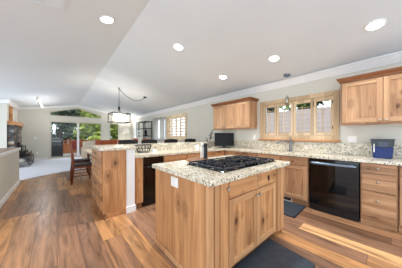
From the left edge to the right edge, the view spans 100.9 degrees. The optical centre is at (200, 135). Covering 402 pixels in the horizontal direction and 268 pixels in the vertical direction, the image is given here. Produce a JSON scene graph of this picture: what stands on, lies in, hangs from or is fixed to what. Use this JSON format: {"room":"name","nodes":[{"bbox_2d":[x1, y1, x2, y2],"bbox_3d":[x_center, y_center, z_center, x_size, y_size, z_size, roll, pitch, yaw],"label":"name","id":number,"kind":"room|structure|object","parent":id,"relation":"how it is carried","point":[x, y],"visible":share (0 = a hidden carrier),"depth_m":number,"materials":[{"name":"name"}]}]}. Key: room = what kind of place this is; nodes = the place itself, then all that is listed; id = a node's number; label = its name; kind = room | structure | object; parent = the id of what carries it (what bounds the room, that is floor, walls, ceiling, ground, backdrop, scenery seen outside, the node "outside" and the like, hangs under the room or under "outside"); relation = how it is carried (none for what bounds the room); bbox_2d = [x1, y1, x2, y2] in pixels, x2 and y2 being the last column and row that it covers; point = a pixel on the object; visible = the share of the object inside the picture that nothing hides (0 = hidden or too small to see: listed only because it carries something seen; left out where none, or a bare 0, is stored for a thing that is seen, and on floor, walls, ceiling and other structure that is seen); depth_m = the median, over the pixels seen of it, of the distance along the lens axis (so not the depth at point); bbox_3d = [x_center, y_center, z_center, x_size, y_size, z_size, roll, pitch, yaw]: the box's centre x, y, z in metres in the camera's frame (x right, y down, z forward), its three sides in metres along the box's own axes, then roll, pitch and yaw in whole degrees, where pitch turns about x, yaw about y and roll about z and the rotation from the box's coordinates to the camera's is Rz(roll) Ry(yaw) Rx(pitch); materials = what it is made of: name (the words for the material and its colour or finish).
{"room":"kitchen","nodes":[
{"label":"kitchen","id":0,"kind":"room"},
{"bbox_2d":[0,103,11,147],"bbox_3d":[-8.572,-0.050,6.517,1.590,2.600,2.320,0,0,-41],"label":"wall","id":1,"kind":"structure","parent":0,"point":[4,107],"depth_m":6.11,"materials":[{"name":"paint"}]},
{"bbox_2d":[0,99,19,109],"bbox_3d":[-8.515,-1.145,6.513,1.670,0.419,2.400,0,0,-41],"label":"trim","id":2,"kind":"structure","parent":1,"relation":"attached to","point":[8,101],"depth_m":6.42,"materials":[{"name":"white paint"}]},
{"bbox_2d":[0,151,18,200],"bbox_3d":[-3.712,0.807,2.486,0.850,0.885,4.220,0,0,-41],"label":"wall","id":3,"kind":"structure","parent":0,"point":[9,164],"depth_m":3.40,"materials":[{"name":"paint"}]},
{"bbox_2d":[0,148,15,152],"bbox_3d":[-3.717,0.330,2.481,0.875,0.020,4.260,0,0,-41],"label":"cap","id":4,"kind":"object","parent":3,"relation":"on","point":[2,150],"visible":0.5,"depth_m":3.79,"materials":[{"name":"beige stone"}]},
{"bbox_2d":[0,179,19,207],"bbox_3d":[-3.712,1.200,2.499,0.868,0.100,4.240,0,0,-41],"label":"baseboard","id":5,"kind":"structure","parent":3,"relation":"attached to","point":[14,187],"depth_m":3.39,"materials":[{"name":"white paint"}]},
{"bbox_2d":[0,147,20,157],"bbox_3d":[-3.716,0.346,2.495,0.895,0.064,4.280,0,0,-41],"label":"trim ledge","id":6,"kind":"object","parent":3,"relation":"on","point":[19,148],"visible":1,"depth_m":3.35,"materials":[{"name":"white paint"}]},
{"bbox_2d":[19,157,91,180],"bbox_3d":[-5.347,1.244,6.813,6.850,0.012,6.100,0,0,-41],"label":"floor","id":7,"kind":"structure","parent":0,"point":[38,168],"depth_m":6.23,"materials":[{"name":"white carpet"}]},
{"bbox_2d":[7,121,33,167],"bbox_3d":[-7.628,0.349,7.091,0.590,1.790,1.870,0,0,-41],"label":"fireplace","id":8,"kind":"object","parent":7,"relation":"on","point":[14,128],"visible":0.74,"depth_m":6.49,"materials":[{"name":"stone"}]},
{"bbox_2d":[9,106,17,121],"bbox_3d":[-7.824,-0.842,6.948,0.090,0.580,1.250,0,0,-41],"label":"picture","id":9,"kind":"object","parent":8,"relation":"on","point":[13,113],"visible":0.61,"depth_m":6.67,"materials":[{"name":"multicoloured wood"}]},
{"bbox_2d":[19,144,25,157],"bbox_3d":[-7.088,0.614,6.587,0.209,0.520,0.200,0,0,-41],"label":"tools","id":10,"kind":"object","parent":8,"relation":"on","point":[22,146],"visible":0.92,"depth_m":6.58,"materials":[{"name":"black metal"}]},
{"bbox_2d":[81,140,117,158],"bbox_3d":[-5.273,0.748,9.055,2.000,0.980,0.890,0,0,-41],"label":"sofa","id":11,"kind":"object","parent":7,"relation":"on","point":[86,144],"visible":0.25,"depth_m":8.19,"materials":[{"name":"beige fabric"}]},
{"bbox_2d":[122,128,128,139],"bbox_3d":[-4.771,0.392,10.490,0.480,1.700,0.480,0,0,-41],"label":"floor lamp","id":12,"kind":"object","parent":7,"relation":"on","point":[124,130],"visible":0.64,"depth_m":10.34,"materials":[{"name":"silver metal"}]},
{"bbox_2d":[137,121,151,143],"bbox_3d":[-3.119,0.250,9.089,0.392,2.000,1.152,0,0,-41],"label":"metal shelf","id":13,"kind":"object","parent":7,"relation":"on","point":[143,122],"visible":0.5,"depth_m":8.77,"materials":[{"name":"metal"}]},
{"bbox_2d":[18,107,130,158],"bbox_3d":[-7.338,-0.255,9.222,7.000,3.010,0.150,0,0,-41],"label":"wall","id":14,"kind":"structure","parent":0,"point":[36,122],"depth_m":8.52,"materials":[{"name":"paint"}]},
{"bbox_2d":[19,105,129,118],"bbox_3d":[-6.724,-1.430,9.614,5.260,0.621,0.063,0,0,-41],"label":"trim","id":15,"kind":"structure","parent":14,"relation":"attached to","point":[63,106],"depth_m":9.05,"materials":[{"name":"white paint"}]},
{"bbox_2d":[49,108,101,118],"bbox_3d":[-7.031,-1.295,9.456,2.380,0.559,0.120,0,0,-41],"label":"window","id":16,"kind":"structure","parent":14,"relation":"in","point":[72,108],"depth_m":9.29,"materials":[{"name":"clear glass"}]},
{"bbox_2d":[50,121,101,158],"bbox_3d":[-7.016,0.240,9.469,2.390,2.020,0.140,0,0,-41],"label":"door","id":17,"kind":"structure","parent":14,"relation":"in","point":[50,121],"depth_m":9.44,"materials":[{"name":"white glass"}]},
{"bbox_2d":[109,123,119,139],"bbox_3d":[-5.596,-0.060,10.701,0.610,1.460,0.140,0,0,-41],"label":"window","id":18,"kind":"structure","parent":14,"relation":"in","point":[109,123],"depth_m":10.83,"materials":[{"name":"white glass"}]},
{"bbox_2d":[126,149,134,206],"bbox_3d":[-0.310,0.740,3.940,3.005,1.020,0.760,0,0,-41],"label":"wall","id":19,"kind":"structure","parent":0,"point":[130,154],"depth_m":2.71,"materials":[{"name":"white paint"}]},
{"bbox_2d":[126,204,135,213],"bbox_3d":[-1.152,1.200,2.724,0.154,0.100,0.055,0,0,-41],"label":"baseboard","id":20,"kind":"structure","parent":19,"relation":"attached to","point":[129,209],"depth_m":2.70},
{"bbox_2d":[135,143,221,151],"bbox_3d":[-0.432,0.282,4.162,2.846,0.107,0.023,0,0,-41],"label":"backsplash","id":21,"kind":"structure","parent":19,"relation":"attached to","point":[188,146],"depth_m":3.92,"materials":[{"name":"stone"}]},
{"bbox_2d":[0,0,401,116],"bbox_3d":[-1.971,-1.453,3.188,7.200,0.795,16.800,0,0,-41],"label":"ceiling","id":22,"kind":"structure","parent":0,"point":[58,57],"depth_m":2.76,"materials":[{"name":"paint"}]},
{"bbox_2d":[23,0,65,10],"bbox_3d":[-1.714,-1.529,1.628,0.613,0.118,0.720,0,0,-41],"label":"ceiling hatch","id":23,"kind":"object","parent":22,"relation":"attached to","point":[57,4],"visible":1,"depth_m":1.96,"materials":[{"name":"paint"}]},
{"bbox_2d":[99,15,114,23],"bbox_3d":[-1.352,-1.665,2.389,0.193,0.041,0.195,0,0,-35],"label":"recessed light","id":24,"kind":"object","parent":22,"relation":"in","point":[106,19],"visible":1,"depth_m":2.38,"materials":[{"name":"white"}]},
{"bbox_2d":[108,87,146,123],"bbox_3d":[-2.490,-1.020,5.822,1.276,1.185,0.564,0,0,-41],"label":"pendant lamp","id":25,"kind":"object","parent":22,"relation":"hanging from","point":[126,113],"visible":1,"depth_m":5.56,"materials":[{"name":"black metal"}]},
{"bbox_2d":[173,43,183,50],"bbox_3d":[-0.407,-1.596,2.999,0.193,0.041,0.195,0,0,-35],"label":"recessed light","id":26,"kind":"object","parent":22,"relation":"in","point":[179,47],"visible":1,"depth_m":2.99,"materials":[{"name":"white"}]},
{"bbox_2d":[268,55,279,61],"bbox_3d":[1.306,-1.375,2.971,0.193,0.041,0.195,0,0,-35],"label":"recessed light","id":27,"kind":"object","parent":22,"relation":"in","point":[274,58],"visible":1,"depth_m":2.96,"materials":[{"name":"white"}]},
{"bbox_2d":[283,73,290,102],"bbox_3d":[1.791,-0.945,3.457,0.136,0.650,0.136,0,0,-41],"label":"pendant","id":28,"kind":"object","parent":22,"relation":"hanging from","point":[287,74],"visible":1,"depth_m":3.44,"materials":[{"name":"white plastic"}]},
{"bbox_2d":[364,19,386,30],"bbox_3d":[2.158,-1.367,2.058,0.193,0.041,0.195,0,0,-35],"label":"recessed light","id":29,"kind":"object","parent":22,"relation":"in","point":[376,24],"visible":1,"depth_m":2.05,"materials":[{"name":"white"}]},
{"bbox_2d":[0,168,401,267],"bbox_3d":[-2.741,1.280,3.923,7.000,0.060,13.920,0,0,-41],"label":"floor","id":30,"kind":"structure","parent":0,"point":[48,221],"depth_m":2.03,"materials":[{"name":"brown wood"}]},
{"bbox_2d":[67,139,91,184],"bbox_3d":[-3.259,0.678,4.480,0.562,1.147,0.450,0,0,-41],"label":"dining chair","id":31,"kind":"object","parent":30,"relation":"on","point":[74,165],"visible":0.92,"depth_m":4.36,"materials":[{"name":"brown wood"}]},
{"bbox_2d":[74,162,91,166],"bbox_3d":[-3.209,0.780,4.524,0.430,0.050,0.450,0,0,-41],"label":"seat cushion","id":32,"kind":"object","parent":31,"relation":"on","point":[82,164],"depth_m":4.40,"materials":[{"name":"black leather"}]},
{"bbox_2d":[69,139,89,173],"bbox_3d":[-3.838,0.678,5.209,0.562,1.147,0.450,0,0,-41],"label":"dining chair","id":33,"kind":"object","parent":30,"relation":"on","point":[83,159],"visible":0.29,"depth_m":5.18,"materials":[{"name":"brown wood"}]},
{"bbox_2d":[74,158,89,161],"bbox_3d":[-3.788,0.780,5.252,0.430,0.050,0.450,0,0,-41],"label":"seat cushion","id":34,"kind":"object","parent":33,"relation":"on","point":[84,159],"depth_m":5.17,"materials":[{"name":"black leather"}]},
{"bbox_2d":[83,149,92,158],"bbox_3d":[-3.028,0.868,5.383,1.100,0.765,2.000,0,0,-41],"label":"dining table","id":35,"kind":"object","parent":30,"relation":"on","point":[89,151],"visible":0.16,"depth_m":5.37,"materials":[{"name":"beige wood"}]},
{"bbox_2d":[95,140,116,144],"bbox_3d":[-2.340,0.678,4.025,0.450,1.147,0.562,0,0,-41],"label":"dining chair","id":36,"kind":"object","parent":30,"relation":"on","point":[97,142],"visible":0.13,"depth_m":3.80,"materials":[{"name":"brown wood"}]},
{"bbox_2d":[92,149,125,218],"bbox_3d":[-1.636,0.740,2.880,0.378,1.020,0.905,0,0,-41],"label":"base cabinet","id":37,"kind":"object","parent":30,"relation":"on","point":[108,167],"visible":0.98,"depth_m":2.56,"materials":[{"name":"brown wood"}]},
{"bbox_2d":[89,141,213,150],"bbox_3d":[-0.516,0.205,3.878,3.392,0.045,0.985,0,0,-41],"label":"countertop","id":38,"kind":"structure","parent":37,"relation":"on","point":[111,147],"depth_m":3.04,"materials":[{"name":"stone"}]},
{"bbox_2d":[119,140,137,143],"bbox_3d":[-1.651,0.675,3.933,0.472,1.151,0.445,0,0,-41],"label":"bar stool","id":39,"kind":"object","parent":30,"relation":"on","point":[120,141],"visible":0.16,"depth_m":4.07,"materials":[{"name":"black metal"}]},
{"bbox_2d":[135,158,142,207],"bbox_3d":[-1.241,0.814,3.050,0.133,0.872,0.570,0,0,-41],"label":"filler panel","id":40,"kind":"object","parent":30,"relation":"on","point":[138,161],"visible":0.34,"depth_m":2.84,"materials":[{"name":"brown wood"}]},
{"bbox_2d":[141,139,156,143],"bbox_3d":[-1.250,0.675,4.280,0.472,1.151,0.445,0,0,-41],"label":"bar stool","id":41,"kind":"object","parent":30,"relation":"on","point":[145,140],"visible":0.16,"depth_m":4.41,"materials":[{"name":"black metal"}]},
{"bbox_2d":[142,156,163,205],"bbox_3d":[-1.027,0.816,3.212,0.394,0.868,0.625,0,0,-41],"label":"appliance","id":42,"kind":"object","parent":30,"relation":"on","point":[149,173],"visible":0.49,"depth_m":2.96,"materials":[{"name":"black metal"}]},
{"bbox_2d":[164,139,177,142],"bbox_3d":[-0.752,0.675,4.713,0.472,1.151,0.445,0,0,-41],"label":"bar stool","id":43,"kind":"object","parent":30,"relation":"on","point":[165,140],"visible":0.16,"depth_m":4.83,"materials":[{"name":"black metal"}]},
{"bbox_2d":[164,154,185,162],"bbox_3d":[-0.681,0.814,3.529,0.529,0.872,0.620,0,0,-41],"label":"base cabinet","id":44,"kind":"object","parent":30,"relation":"on","point":[179,157],"visible":0.09,"depth_m":3.29,"materials":[{"name":"brown wood"}]},
{"bbox_2d":[185,139,195,141],"bbox_3d":[-0.223,0.675,5.171,0.472,1.151,0.445,0,0,-41],"label":"bar stool","id":45,"kind":"object","parent":30,"relation":"on","point":[186,140],"visible":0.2,"depth_m":5.32,"materials":[{"name":"black metal"}]},
{"bbox_2d":[186,152,200,158],"bbox_3d":[-0.269,0.814,3.886,0.554,0.872,0.620,0,0,-41],"label":"base cabinet","id":46,"kind":"object","parent":30,"relation":"on","point":[190,155],"visible":0.16,"depth_m":3.59,"materials":[{"name":"brown wood"}]},
{"bbox_2d":[207,150,223,156],"bbox_3d":[0.184,0.814,4.279,0.638,0.872,0.620,0,0,-41],"label":"base cabinet","id":47,"kind":"object","parent":30,"relation":"on","point":[212,153],"visible":0.12,"depth_m":4.04,"materials":[{"name":"brown wood"}]},
{"bbox_2d":[154,167,283,267],"bbox_3d":[0.272,0.816,2.047,1.379,0.868,0.932,0,0,-41],"label":"kitchen island","id":48,"kind":"object","parent":30,"relation":"on","point":[198,225],"visible":0.83,"depth_m":1.55,"materials":[{"name":"brown wood"}]},
{"bbox_2d":[171,176,177,187],"bbox_3d":[-0.261,0.457,1.628,0.006,0.097,0.127,0,0,-41],"label":"outlet plate","id":49,"kind":"object","parent":48,"relation":"attached to","point":[174,179],"depth_m":1.62,"materials":[{"name":"white plastic"}]},
{"bbox_2d":[152,155,289,186],"bbox_3d":[0.282,0.358,2.052,1.420,0.045,0.994,0,0,-41],"label":"island countertop","id":50,"kind":"structure","parent":48,"relation":"on","point":[210,178],"depth_m":1.58,"materials":[{"name":"stone"}]},
{"bbox_2d":[186,157,204,160],"bbox_3d":[-0.045,0.327,2.257,0.306,0.018,0.306,0,0,-41],"label":"cutting board","id":51,"kind":"object","parent":50,"relation":"on","point":[195,158],"visible":0.52,"depth_m":2.20,"materials":[{"name":"brown wood"}]},
{"bbox_2d":[200,143,203,157],"bbox_3d":[0.019,0.210,2.359,0.058,0.215,0.057,0,0,-41],"label":"salt mill","id":52,"kind":"object","parent":51,"relation":"on","point":[201,144],"visible":0.91,"depth_m":2.34,"materials":[{"name":"white plastic"}]},
{"bbox_2d":[203,142,207,158],"bbox_3d":[0.063,0.205,2.285,0.058,0.225,0.057,0,0,-41],"label":"pepper mill","id":53,"kind":"object","parent":51,"relation":"on","point":[205,143],"visible":1,"depth_m":2.26,"materials":[{"name":"black metal"}]},
{"bbox_2d":[187,155,274,172],"bbox_3d":[0.405,0.316,2.036,1.020,0.040,0.565,0,0,-41],"label":"cooktop","id":54,"kind":"object","parent":50,"relation":"in","point":[237,162],"visible":1,"depth_m":1.88,"materials":[{"name":"metal"}]},
{"bbox_2d":[224,150,234,154],"bbox_3d":[0.735,0.814,4.576,0.587,0.872,0.910,0,0,-41],"label":"base cabinet","id":55,"kind":"object","parent":30,"relation":"on","point":[226,152],"visible":0.1,"depth_m":4.15,"materials":[{"name":"brown wood"}]},
{"bbox_2d":[235,151,257,156],"bbox_3d":[1.224,0.814,3.991,0.615,0.872,0.605,0,0,-41],"label":"base cabinet","id":56,"kind":"object","parent":30,"relation":"on","point":[236,152],"visible":0.14,"depth_m":3.78,"materials":[{"name":"brown wood"}]},
{"bbox_2d":[258,153,281,160],"bbox_3d":[1.588,0.814,3.571,0.615,0.872,0.495,0,0,-41],"label":"base cabinet","id":57,"kind":"object","parent":30,"relation":"on","point":[275,157],"visible":0.05,"depth_m":3.34,"materials":[{"name":"brown wood"}]},
{"bbox_2d":[135,146,401,165],"bbox_3d":[0.870,0.356,2.679,2.870,0.040,3.968,0,0,-41],"label":"countertop","id":58,"kind":"structure","parent":57,"relation":"on","point":[354,158],"depth_m":3.00,"materials":[{"name":"stone"}]},
{"bbox_2d":[135,144,151,152],"bbox_3d":[-1.141,0.257,3.299,0.324,0.153,0.232,0,0,-41],"label":"wire basket","id":59,"kind":"object","parent":58,"relation":"on","point":[141,145],"visible":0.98,"depth_m":3.28,"materials":[{"name":"black metal"}]},
{"bbox_2d":[206,130,212,147],"bbox_3d":[0.244,0.086,4.617,0.291,0.499,0.115,0,0,-41],"label":"vase","id":60,"kind":"object","parent":58,"relation":"on","point":[209,144],"visible":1,"depth_m":4.61,"materials":[{"name":"grey ceramic"}]},
{"bbox_2d":[214,133,233,147],"bbox_3d":[0.643,0.131,4.607,0.550,0.410,0.160,0,0,-11],"label":"television","id":61,"kind":"object","parent":58,"relation":"on","point":[220,139],"visible":1,"depth_m":4.58,"materials":[{"name":"black metal"}]},
{"bbox_2d":[276,137,292,150],"bbox_3d":[1.779,0.180,3.549,0.340,0.312,0.071,0,0,4],"label":"faucet","id":62,"kind":"object","parent":58,"relation":"on","point":[290,140],"visible":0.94,"depth_m":3.54,"materials":[{"name":"metal"}]},
{"bbox_2d":[370,139,395,158],"bbox_3d":[2.702,0.194,2.470,0.211,0.285,0.252,0,0,-41],"label":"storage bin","id":63,"kind":"object","parent":58,"relation":"on","point":[382,148],"visible":1,"depth_m":2.40,"materials":[{"name":"plastic"}]},
{"bbox_2d":[372,146,393,158],"bbox_3d":[2.703,0.248,2.470,0.188,0.175,0.220,0,0,-41],"label":"tub","id":64,"kind":"object","parent":63,"relation":"in","point":[384,152],"depth_m":2.41,"materials":[{"name":"blue plastic"}]},
{"bbox_2d":[233,239,314,267],"bbox_3d":[0.708,1.242,1.571,0.729,0.016,0.525,0,0,-41],"label":"floor mat","id":65,"kind":"object","parent":30,"relation":"on","point":[270,254],"visible":1,"depth_m":1.65,"materials":[{"name":"grey rubber"}]},
{"bbox_2d":[284,200,304,217],"bbox_3d":[1.365,1.242,2.982,0.610,0.016,0.784,0,0,-41],"label":"floor mat","id":66,"kind":"object","parent":30,"relation":"on","point":[291,209],"visible":0.4,"depth_m":2.81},
{"bbox_2d":[282,155,309,206],"bbox_3d":[1.902,0.814,3.209,0.615,0.872,0.455,0,0,-41],"label":"base cabinet","id":67,"kind":"object","parent":30,"relation":"on","point":[296,174],"visible":0.62,"depth_m":2.99,"materials":[{"name":"brown wood"}]},
{"bbox_2d":[310,158,360,221],"bbox_3d":[2.244,0.818,2.770,0.649,0.865,0.618,0,0,-41],"label":"dishwasher","id":68,"kind":"object","parent":30,"relation":"on","point":[334,184],"visible":0.98,"depth_m":2.56,"materials":[{"name":"black metal"}]},
{"bbox_2d":[360,162,397,232],"bbox_3d":[2.590,0.814,2.416,0.615,0.872,0.345,0,0,-41],"label":"base cabinet","id":69,"kind":"object","parent":30,"relation":"on","point":[378,182],"visible":0.98,"depth_m":2.22,"materials":[{"name":"brown wood"}]},
{"bbox_2d":[398,166,401,232],"bbox_3d":[2.869,0.814,2.105,0.600,0.872,0.480,0,0,-41],"label":"base cabinet","id":70,"kind":"object","parent":30,"relation":"on","point":[399,167],"visible":0.74,"depth_m":2.12,"materials":[{"name":"brown wood"}]},
{"bbox_2d":[131,62,401,143],"bbox_3d":[-0.197,0.005,6.217,0.150,2.490,14.050,0,0,-41],"label":"wall","id":71,"kind":"structure","parent":0,"point":[200,117],"depth_m":3.85,"materials":[{"name":"paint"}]},
{"bbox_2d":[134,121,139,138],"bbox_3d":[-4.040,-0.360,10.594,0.120,1.120,1.100,0,0,-41],"label":"window","id":72,"kind":"structure","parent":71,"relation":"in","point":[134,121],"depth_m":10.94,"materials":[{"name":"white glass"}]},
{"bbox_2d":[167,113,186,139],"bbox_3d":[-1.016,-0.350,7.140,0.178,1.080,1.566,0,0,-41],"label":"window","id":73,"kind":"structure","parent":71,"relation":"in","point":[182,114],"depth_m":6.86,"materials":[{"name":"brown wood"}]},
{"bbox_2d":[168,117,171,137],"bbox_3d":[-1.401,-0.350,7.496,0.075,0.900,0.340,0,0,-41],"label":"shutter panel","id":74,"kind":"object","parent":73,"relation":"attached to","point":[171,117],"visible":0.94,"depth_m":7.48,"materials":[{"name":"brown wood"}]},
{"bbox_2d":[172,117,175,137],"bbox_3d":[-1.174,-0.350,7.235,0.075,0.900,0.340,0,0,-41],"label":"shutter panel","id":75,"kind":"object","parent":73,"relation":"attached to","point":[172,117],"visible":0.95,"depth_m":7.23,"materials":[{"name":"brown wood"}]},
{"bbox_2d":[176,116,180,137],"bbox_3d":[-0.948,-0.350,6.975,0.075,0.900,0.340,0,0,-41],"label":"shutter panel","id":76,"kind":"object","parent":73,"relation":"attached to","point":[178,117],"visible":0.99,"depth_m":6.94,"materials":[{"name":"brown wood"}]},
{"bbox_2d":[181,115,184,137],"bbox_3d":[-0.722,-0.350,6.714,0.075,0.900,0.340,0,0,-41],"label":"shutter panel","id":77,"kind":"object","parent":73,"relation":"attached to","point":[184,115],"visible":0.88,"depth_m":6.73,"materials":[{"name":"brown wood"}]},
{"bbox_2d":[211,97,258,129],"bbox_3d":[0.873,-0.539,4.563,0.398,0.759,1.350,0,0,-41],"label":"upper cabinet","id":78,"kind":"object","parent":71,"relation":"attached to","point":[241,113],"visible":1,"depth_m":4.29,"materials":[{"name":"brown wood"}]},
{"bbox_2d":[131,51,401,119],"bbox_3d":[-0.248,-1.153,6.073,0.115,0.130,13.900,0,0,-41],"label":"trim","id":79,"kind":"structure","parent":71,"relation":"attached to","point":[396,57],"depth_m":3.34,"materials":[{"name":"white paint"}]},
{"bbox_2d":[258,90,340,141],"bbox_3d":[2.022,-0.352,3.601,0.225,0.940,1.590,0,0,-41],"label":"window","id":80,"kind":"structure","parent":71,"relation":"in","point":[335,138],"depth_m":3.31,"materials":[{"name":"brown wood"}]},
{"bbox_2d":[263,104,276,135],"bbox_3d":[1.641,-0.367,3.970,0.090,0.735,0.317,0,0,-41],"label":"shutter panel","id":81,"kind":"object","parent":80,"relation":"attached to","point":[272,105],"visible":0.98,"depth_m":3.94,"materials":[{"name":"brown wood"}]},
{"bbox_2d":[277,101,292,135],"bbox_3d":[1.868,-0.367,3.708,0.090,0.735,0.345,0,0,-41],"label":"shutter panel","id":82,"kind":"object","parent":80,"relation":"attached to","point":[285,103],"visible":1,"depth_m":3.68,"materials":[{"name":"brown wood"}]},
{"bbox_2d":[294,99,312,135],"bbox_3d":[2.107,-0.367,3.433,0.090,0.735,0.355,0,0,-41],"label":"shutter panel","id":83,"kind":"object","parent":80,"relation":"attached to","point":[310,101],"visible":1,"depth_m":3.40,"materials":[{"name":"brown wood"}]},
{"bbox_2d":[314,96,332,135],"bbox_3d":[2.335,-0.367,3.170,0.090,0.735,0.312,0,0,-41],"label":"shutter panel","id":84,"kind":"object","parent":80,"relation":"attached to","point":[316,100],"visible":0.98,"depth_m":3.17,"materials":[{"name":"brown wood"}]},
{"bbox_2d":[226,140,401,157],"bbox_3d":[1.958,0.234,3.599,0.023,0.204,3.930,0,0,-41],"label":"backsplash","id":85,"kind":"structure","parent":71,"relation":"attached to","point":[361,149],"depth_m":3.20,"materials":[{"name":"stone"}]},
{"bbox_2d":[347,136,356,142],"bbox_3d":[2.606,0.068,2.863,0.011,0.115,0.120,0,0,-41],"label":"outlet","id":86,"kind":"object","parent":71,"relation":"attached to","point":[350,139],"visible":1,"depth_m":2.86,"materials":[{"name":"white plastic"}]},
{"bbox_2d":[336,66,401,125],"bbox_3d":[2.700,-0.539,2.456,0.398,0.759,1.040,0,0,-41],"label":"upper cabinet","id":87,"kind":"object","parent":71,"relation":"attached to","point":[372,98],"visible":1,"depth_m":2.44,"materials":[{"name":"brown wood"}]},
{"bbox_3d":[-2.061,-0.865,8.174,0.102,0.024,1.250,0,0,-41],"label":"curtain rod","id":88,"kind":"object","parent":71,"relation":"attached to","visible":0},
{"bbox_2d":[153,118,157,139],"bbox_3d":[-2.287,-0.325,8.375,0.044,1.110,0.550,0,0,-41],"label":"curtain","id":89,"kind":"object","parent":88,"relation":"hanging from","point":[155,121],"visible":0.81,"depth_m":8.34,"materials":[{"name":"grey fabric"}]},
{"bbox_2d":[159,117,164,139],"bbox_3d":[-1.855,-0.325,7.876,0.044,1.110,0.470,0,0,-41],"label":"curtain","id":90,"kind":"object","parent":88,"relation":"hanging from","point":[161,120],"visible":0.98,"depth_m":7.79,"materials":[{"name":"white fabric"}]},
{"label":"outside","id":91,"kind":"structure","parent":0,"visible":0},
{"bbox_2d":[51,153,80,157],"bbox_3d":[-8.176,1.365,10.951,8.000,0.170,3.540,0,0,-41],"label":"deck","id":92,"kind":"object","parent":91,"point":[64,154],"visible":0.11,"depth_m":10.62,"materials":[{"name":"grey concrete"}]},
{"bbox_2d":[51,138,66,156],"bbox_3d":[-8.595,0.710,10.122,0.920,1.140,0.544,0,0,-41],"label":"grill","id":93,"kind":"object","parent":92,"relation":"on","point":[56,143],"visible":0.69,"depth_m":9.87,"materials":[{"name":"black metal"}]},
{"bbox_2d":[72,141,80,154],"bbox_3d":[-7.942,0.820,10.605,0.480,0.920,0.530,0,0,-41],"label":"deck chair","id":94,"kind":"object","parent":92,"relation":"on","point":[74,143],"visible":0.77,"depth_m":10.73,"materials":[{"name":"red fabric"}]},
{"bbox_2d":[63,139,117,152],"bbox_3d":[-7.834,0.780,12.922,5.100,1.000,0.130,0,0,-41],"label":"fence","id":95,"kind":"object","parent":92,"relation":"on","point":[66,149],"visible":0.17,"depth_m":11.69,"materials":[{"name":"brown wood"}]},
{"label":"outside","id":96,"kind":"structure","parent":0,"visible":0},
{"bbox_3d":[-5.552,1.725,21.661,100.000,0.250,100.000,0,0,-41],"label":"ground","id":97,"kind":"structure","parent":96,"visible":0},
{"bbox_2d":[51,111,57,137],"bbox_3d":[-13.671,-1.661,13.120,3.737,6.528,3.363,0,0,-41],"label":"tree","id":98,"kind":"object","parent":97,"relation":"on","point":[52,113],"visible":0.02,"depth_m":14.29,"materials":[{"name":"green plant"}]},
{"bbox_2d":[51,109,79,139],"bbox_3d":[-15.014,-2.214,17.628,4.706,7.634,4.453,0,0,-41],"label":"tree","id":99,"kind":"object","parent":97,"relation":"on","point":[62,127],"visible":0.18,"depth_m":17.52,"materials":[{"name":"green plant"}]},
{"bbox_2d":[52,125,87,139],"bbox_3d":[-16.216,-3.276,23.105,7.202,10.228,6.482,0,0,7],"label":"tree","id":100,"kind":"object","parent":97,"relation":"on","point":[74,128],"visible":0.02,"depth_m":22.60,"materials":[{"name":"green plant"}]},
{"bbox_2d":[73,109,110,139],"bbox_3d":[-10.289,-1.236,15.296,3.267,5.680,2.748,0,0,-12],"label":"tree","id":101,"kind":"object","parent":97,"relation":"on","point":[92,131],"visible":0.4,"depth_m":14.73,"materials":[{"name":"green plant"}]},
{"bbox_2d":[86,124,117,138],"bbox_3d":[-10.221,-1.403,18.291,4.133,6.669,3.220,0,0,2],"label":"tree","id":102,"kind":"object","parent":97,"relation":"on","point":[114,127],"visible":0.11,"depth_m":17.57,"materials":[{"name":"green plant"}]},
{"bbox_2d":[267,107,273,112],"bbox_3d":[3.287,-0.826,9.738,3.092,4.861,3.017,0,0,-28],"label":"tree","id":103,"kind":"object","parent":97,"relation":"on","point":[272,108],"visible":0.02,"depth_m":8.78,"materials":[{"name":"green plant"}]},
{"bbox_2d":[267,106,330,135],"bbox_3d":[4.059,0.335,5.507,0.150,2.530,10.000,0,0,-41],"label":"wall","id":104,"kind":"structure","parent":97,"relation":"on","point":[326,112],"depth_m":5.88,"materials":[{"name":"beige paint"}]},
{"bbox_2d":[279,100,329,110],"bbox_3d":[5.172,-0.984,7.720,3.082,5.177,2.973,0,0,-41],"label":"tree","id":105,"kind":"object","parent":97,"relation":"on","point":[299,106],"visible":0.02,"depth_m":7.28,"materials":[{"name":"green plant"}]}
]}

